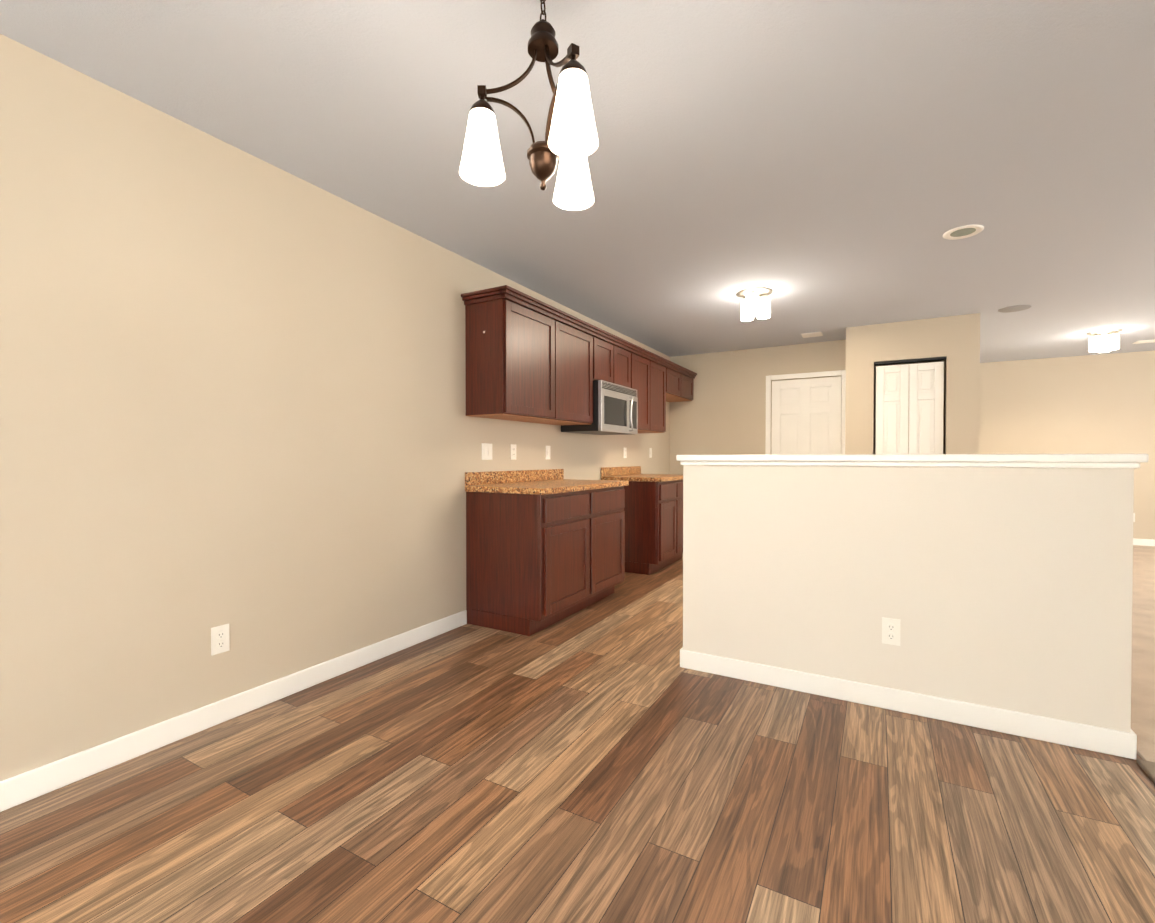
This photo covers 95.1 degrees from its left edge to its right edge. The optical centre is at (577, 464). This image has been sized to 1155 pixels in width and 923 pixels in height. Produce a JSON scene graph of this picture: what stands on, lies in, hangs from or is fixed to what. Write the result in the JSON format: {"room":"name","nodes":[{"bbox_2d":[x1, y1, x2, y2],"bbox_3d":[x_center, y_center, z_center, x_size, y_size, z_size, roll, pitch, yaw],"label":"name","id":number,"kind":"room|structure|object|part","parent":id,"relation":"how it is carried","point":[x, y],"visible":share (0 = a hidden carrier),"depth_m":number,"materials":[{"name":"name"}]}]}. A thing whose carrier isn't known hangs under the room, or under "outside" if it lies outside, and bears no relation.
{"room":"kitchen","nodes":[
{"label":"kitchen","id":0,"kind":"room"},
{"bbox_2d":[0,34,669,780],"bbox_3d":[-0.985,-0.147,3.213,0.100,2.440,8.920,0,1,30],"label":"wall","id":1,"kind":"structure","parent":0,"point":[232,386],"depth_m":2.15,"materials":[{"name":"paint"}]},
{"bbox_2d":[211,624,229,655],"bbox_3d":[-1.497,0.735,2.216,0.008,0.115,0.070,0,1,30],"label":"electrical outlet","id":2,"kind":"object","parent":1,"relation":"attached to","point":[220,639],"visible":1,"depth_m":2.21,"materials":[{"name":"white plastic"}]},
{"bbox_2d":[0,610,466,811],"bbox_3d":[-1.919,1.047,1.473,0.014,0.095,4.745,0,1,30],"label":"baseboard","id":3,"kind":"structure","parent":1,"relation":"attached to","point":[16,790],"depth_m":2.12,"materials":[{"name":"white wood"}]},
{"bbox_2d":[481,443,491,459],"bbox_3d":[-0.634,-0.089,3.716,0.010,0.115,0.116,0,1,30],"label":"light switch","id":4,"kind":"object","parent":1,"relation":"attached to","point":[486,448],"visible":1,"depth_m":3.71,"materials":[{"name":"white plastic"}]},
{"bbox_2d":[464,293,560,422],"bbox_3d":[-0.439,-0.706,3.725,0.331,0.756,0.661,0,1,30],"label":"upper cabinet","id":5,"kind":"object","parent":1,"relation":"attached to","point":[530,359],"depth_m":3.49,"materials":[{"name":"brown wood"}]},
{"bbox_2d":[510,444,515,459],"bbox_3d":[-0.482,-0.092,3.986,0.008,0.115,0.070,0,1,30],"label":"electrical outlet","id":6,"kind":"object","parent":1,"relation":"attached to","point":[512,451],"visible":1,"depth_m":3.98,"materials":[{"name":"white plastic"}]},
{"bbox_2d":[546,446,549,458],"bbox_3d":[-0.243,-0.097,4.403,0.010,0.115,0.070,0,1,30],"label":"light switch","id":7,"kind":"object","parent":1,"relation":"attached to","point":[547,452],"visible":1,"depth_m":4.39,"materials":[{"name":"white plastic"}]},
{"bbox_2d":[533,317,596,424],"bbox_3d":[-0.172,-0.712,4.194,0.331,0.756,0.661,0,1,30],"label":"upper cabinet","id":8,"kind":"object","parent":1,"relation":"attached to","point":[578,343],"depth_m":4.18,"materials":[{"name":"brown wood"}]},
{"bbox_2d":[597,333,620,384],"bbox_3d":[0.102,-0.903,4.672,0.331,0.386,0.446,0,1,30],"label":"upper cabinet","id":9,"kind":"object","parent":1,"relation":"attached to","point":[608,350],"depth_m":4.64,"materials":[{"name":"brown wood"}]},
{"bbox_2d":[561,380,637,434],"bbox_3d":[0.233,-0.493,4.788,0.440,0.422,0.758,0,1,30],"label":"microwave","id":10,"kind":"object","parent":9,"relation":"attached to","point":[615,409],"visible":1,"depth_m":4.57,"materials":[{"name":"silver plastic"}]},
{"bbox_2d":[624,447,626,457],"bbox_3d":[0.519,-0.124,5.741,0.008,0.115,0.070,0,1,30],"label":"electrical outlet","id":11,"kind":"object","parent":1,"relation":"attached to","point":[625,452],"visible":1,"depth_m":5.74,"materials":[{"name":"white plastic"}]},
{"bbox_2d":[621,345,632,388],"bbox_3d":[0.262,-0.906,4.953,0.331,0.386,0.445,0,1,30],"label":"upper cabinet","id":12,"kind":"object","parent":1,"relation":"attached to","point":[626,350],"depth_m":4.99,"materials":[{"name":"brown wood"}]},
{"bbox_2d":[633,349,652,432],"bbox_3d":[0.507,-0.726,5.384,0.331,0.756,0.542,0,1,30],"label":"upper cabinet","id":13,"kind":"object","parent":1,"relation":"attached to","point":[642,363],"depth_m":5.36,"materials":[{"name":"brown wood"}]},
{"bbox_3d":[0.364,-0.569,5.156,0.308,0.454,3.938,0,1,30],"label":"panel","id":14,"kind":"part","parent":13,"relation":"part of","materials":[{"name":"brown wood"}]},
{"bbox_2d":[649,448,651,457],"bbox_3d":[0.886,-0.137,6.383,0.010,0.115,0.070,0,1,30],"label":"light switch","id":15,"kind":"object","parent":1,"relation":"attached to","point":[650,452],"visible":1,"depth_m":6.37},
{"bbox_2d":[653,357,668,432],"bbox_3d":[0.714,-0.731,5.748,0.331,0.756,0.540,0,1,30],"label":"upper cabinet","id":16,"kind":"object","parent":1,"relation":"attached to","point":[660,368],"depth_m":5.76,"materials":[{"name":"brown wood"}]},
{"bbox_2d":[669,365,684,400],"bbox_3d":[0.988,-0.962,6.226,0.331,0.306,0.566,0,1,30],"label":"upper cabinet","id":17,"kind":"object","parent":1,"relation":"attached to","point":[676,376],"depth_m":6.23,"materials":[{"name":"brown wood"}]},
{"bbox_2d":[669,373,694,401],"bbox_3d":[1.208,-0.967,6.611,0.331,0.306,0.566,0,1,30],"label":"upper cabinet","id":18,"kind":"object","parent":1,"relation":"attached to","point":[689,377],"depth_m":6.62,"materials":[{"name":"brown wood"}]},
{"bbox_2d":[0,553,1154,922],"bbox_3d":[0.427,1.133,2.425,3.350,0.100,8.920,0,1,30],"label":"floor","id":19,"kind":"structure","parent":0,"point":[608,759],"depth_m":1.67,"materials":[{"name":"brown wood"}]},
{"bbox_2d":[465,469,628,635],"bbox_3d":[-0.168,0.556,3.908,0.635,1.015,1.244,0,1,30],"label":"base cabinet","id":20,"kind":"object","parent":19,"relation":"on","point":[545,548],"visible":0.98,"depth_m":3.46,"materials":[{"name":"brown wood"}]},
{"bbox_2d":[601,466,682,574],"bbox_3d":[0.748,0.537,5.515,0.635,1.015,0.984,0,1,30],"label":"base cabinet","id":21,"kind":"object","parent":19,"relation":"on","point":[653,509],"visible":0.77,"depth_m":5.08,"materials":[{"name":"brown wood"}]},
{"bbox_2d":[1136,759,1154,782],"bbox_3d":[1.724,1.088,1.322,0.055,0.016,8.090,0,1,30],"label":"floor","id":22,"kind":"structure","parent":19,"relation":"on","point":[1148,767],"depth_m":1.87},
{"bbox_2d":[0,0,1154,362],"bbox_3d":[3.173,-1.406,2.313,8.200,0.100,11.500,0,1,30],"label":"ceiling","id":23,"kind":"structure","parent":0,"point":[830,170],"depth_m":2.19,"materials":[{"name":"grey paint"}]},
{"bbox_2d":[459,0,598,209],"bbox_3d":[-0.073,-1.045,1.470,0.410,0.601,0.372,0,1,30],"label":"chandelier","id":24,"kind":"object","parent":23,"relation":"hanging from","point":[571,139],"visible":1,"depth_m":1.40,"materials":[{"name":"white glass"}]},
{"bbox_3d":[-0.073,-0.868,1.472,0.410,0.162,0.372,0,1,30],"label":"lamp shade","id":25,"kind":"part","parent":24,"relation":"part of","materials":[{"name":"white glass"}]},
{"bbox_2d":[736,287,772,320],"bbox_3d":[1.424,-1.280,4.255,0.280,0.200,0.280,0,1,30],"label":"flush ceiling light","id":26,"kind":"object","parent":23,"relation":"attached to","point":[755,302],"visible":1,"depth_m":4.21,"materials":[{"name":"white glass"}]},
{"bbox_3d":[1.416,-1.255,4.239,0.230,0.150,0.214,0,1,30],"label":"lamp shade","id":27,"kind":"part","parent":26,"relation":"part of","materials":[{"name":"white glass"}]},
{"bbox_2d":[801,332,822,337],"bbox_3d":[2.529,-1.392,5.696,0.200,0.012,0.200,0,1,30],"label":"ceiling vent","id":28,"kind":"object","parent":23,"relation":"in","point":[813,334],"visible":1,"depth_m":5.67,"materials":[{"name":"white metal"}]},
{"bbox_2d":[943,225,983,239],"bbox_3d":[2.267,-1.362,3.106,0.196,0.009,0.196,0,1,30],"label":"recessed light","id":29,"kind":"object","parent":23,"relation":"in","point":[965,231],"visible":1,"depth_m":3.10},
{"bbox_2d":[998,305,1031,312],"bbox_3d":[3.890,-1.382,4.702,0.230,0.007,0.230,0,1,30],"label":"ceiling vent","id":30,"kind":"object","parent":23,"relation":"in","point":[1015,308],"visible":1,"depth_m":4.68,"materials":[{"name":"white metal"}]},
{"bbox_2d":[1086,329,1122,352],"bbox_3d":[5.554,-1.297,5.573,0.280,0.200,0.280,0,1,30],"label":"flush ceiling light","id":31,"kind":"object","parent":23,"relation":"attached to","point":[1104,340],"visible":1,"depth_m":5.54,"materials":[{"name":"white glass"}]},
{"bbox_3d":[5.550,-1.272,5.586,0.225,0.150,0.226,0,1,30],"label":"lamp shade","id":32,"kind":"part","parent":31,"relation":"part of","materials":[{"name":"white glass"}]},
{"bbox_2d":[1132,339,1154,343],"bbox_3d":[6.561,-1.395,5.976,0.360,0.012,0.160,0,1,30],"label":"ceiling vent","id":33,"kind":"object","parent":23,"relation":"in","point":[1145,341],"visible":1,"depth_m":6.01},
{"bbox_2d":[670,340,945,474],"bbox_3d":[2.633,-0.185,6.227,3.200,2.440,0.100,0,1,30],"label":"wall","id":34,"kind":"structure","parent":0,"point":[723,412],"depth_m":6.54,"materials":[{"name":"paint"}]},
{"bbox_2d":[765,370,845,454],"bbox_3d":[2.647,-0.013,6.154,0.876,2.098,0.016,0,1,30],"label":"door frame","id":35,"kind":"structure","parent":34,"relation":"attached to","point":[769,378],"depth_m":6.16,"materials":[{"name":"white wood"}]},
{"bbox_2d":[771,376,841,454],"bbox_3d":[2.655,0.015,6.167,0.752,2.026,0.097,0,1,30],"label":"door","id":36,"kind":"structure","parent":34,"relation":"in","point":[806,417],"depth_m":6.16,"materials":[{"name":"white wood"}]},
{"bbox_2d":[683,465,1133,732],"bbox_3d":[1.335,0.535,2.429,1.715,1.095,0.120,0,1,30],"label":"wall","id":37,"kind":"structure","parent":0,"point":[1008,588],"depth_m":2.26,"materials":[{"name":"paint"}]},
{"bbox_2d":[882,617,899,645],"bbox_3d":[1.383,0.739,2.330,0.070,0.115,0.008,0,1,30],"label":"outlet","id":38,"kind":"object","parent":37,"relation":"attached to","point":[890,631],"visible":1,"depth_m":2.33,"materials":[{"name":"white plastic"}]},
{"bbox_2d":[680,649,1136,759],"bbox_3d":[1.302,1.036,2.377,1.743,0.095,0.014,0,1,30],"label":"baseboard","id":39,"kind":"structure","parent":37,"relation":"attached to","point":[1088,737],"depth_m":2.26,"materials":[{"name":"white wood"}]},
{"bbox_2d":[676,454,1148,467],"bbox_3d":[1.335,-0.018,2.422,1.775,0.054,0.180,0,1,30],"label":"ledge","id":40,"kind":"object","parent":37,"relation":"on","point":[1025,460],"depth_m":2.23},
{"bbox_2d":[845,313,979,453],"bbox_3d":[3.243,-0.172,5.178,1.100,2.440,0.100,0,1,30],"label":"wall","id":41,"kind":"structure","parent":0,"point":[954,341],"depth_m":5.06,"materials":[{"name":"paint"}]},
{"bbox_2d":[875,361,943,453],"bbox_3d":[3.231,0.030,5.158,0.560,2.013,0.060,0,1,30],"label":"bifold door","id":42,"kind":"structure","parent":41,"relation":"in","point":[916,390],"depth_m":5.14,"materials":[{"name":"white wood"}]},
{"bbox_2d":[874,357,945,364],"bbox_3d":[3.238,-1.010,5.158,0.596,0.021,0.040,0,1,30],"label":"door frame","id":43,"kind":"structure","parent":41,"relation":"attached to","point":[911,360],"depth_m":5.14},
{"bbox_2d":[979,351,1154,539],"bbox_3d":[7.429,-0.188,6.463,4.900,2.440,0.100,0,1,30],"label":"wall","id":44,"kind":"structure","parent":0,"point":[1097,404],"depth_m":6.90,"materials":[{"name":"paint"}]},
{"bbox_2d":[1133,538,1154,545],"bbox_3d":[7.357,0.985,6.453,4.800,0.095,0.014,0,1,30],"label":"baseboard","id":45,"kind":"structure","parent":44,"relation":"attached to","point":[1146,542],"depth_m":6.60,"materials":[{"name":"white wood"}]},
{"bbox_2d":[1131,545,1154,761],"bbox_3d":[4.628,1.138,1.515,4.850,0.112,11.500,0,1,30],"label":"floor carpet","id":46,"kind":"object","parent":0,"point":[1143,667],"depth_m":2.99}
]}

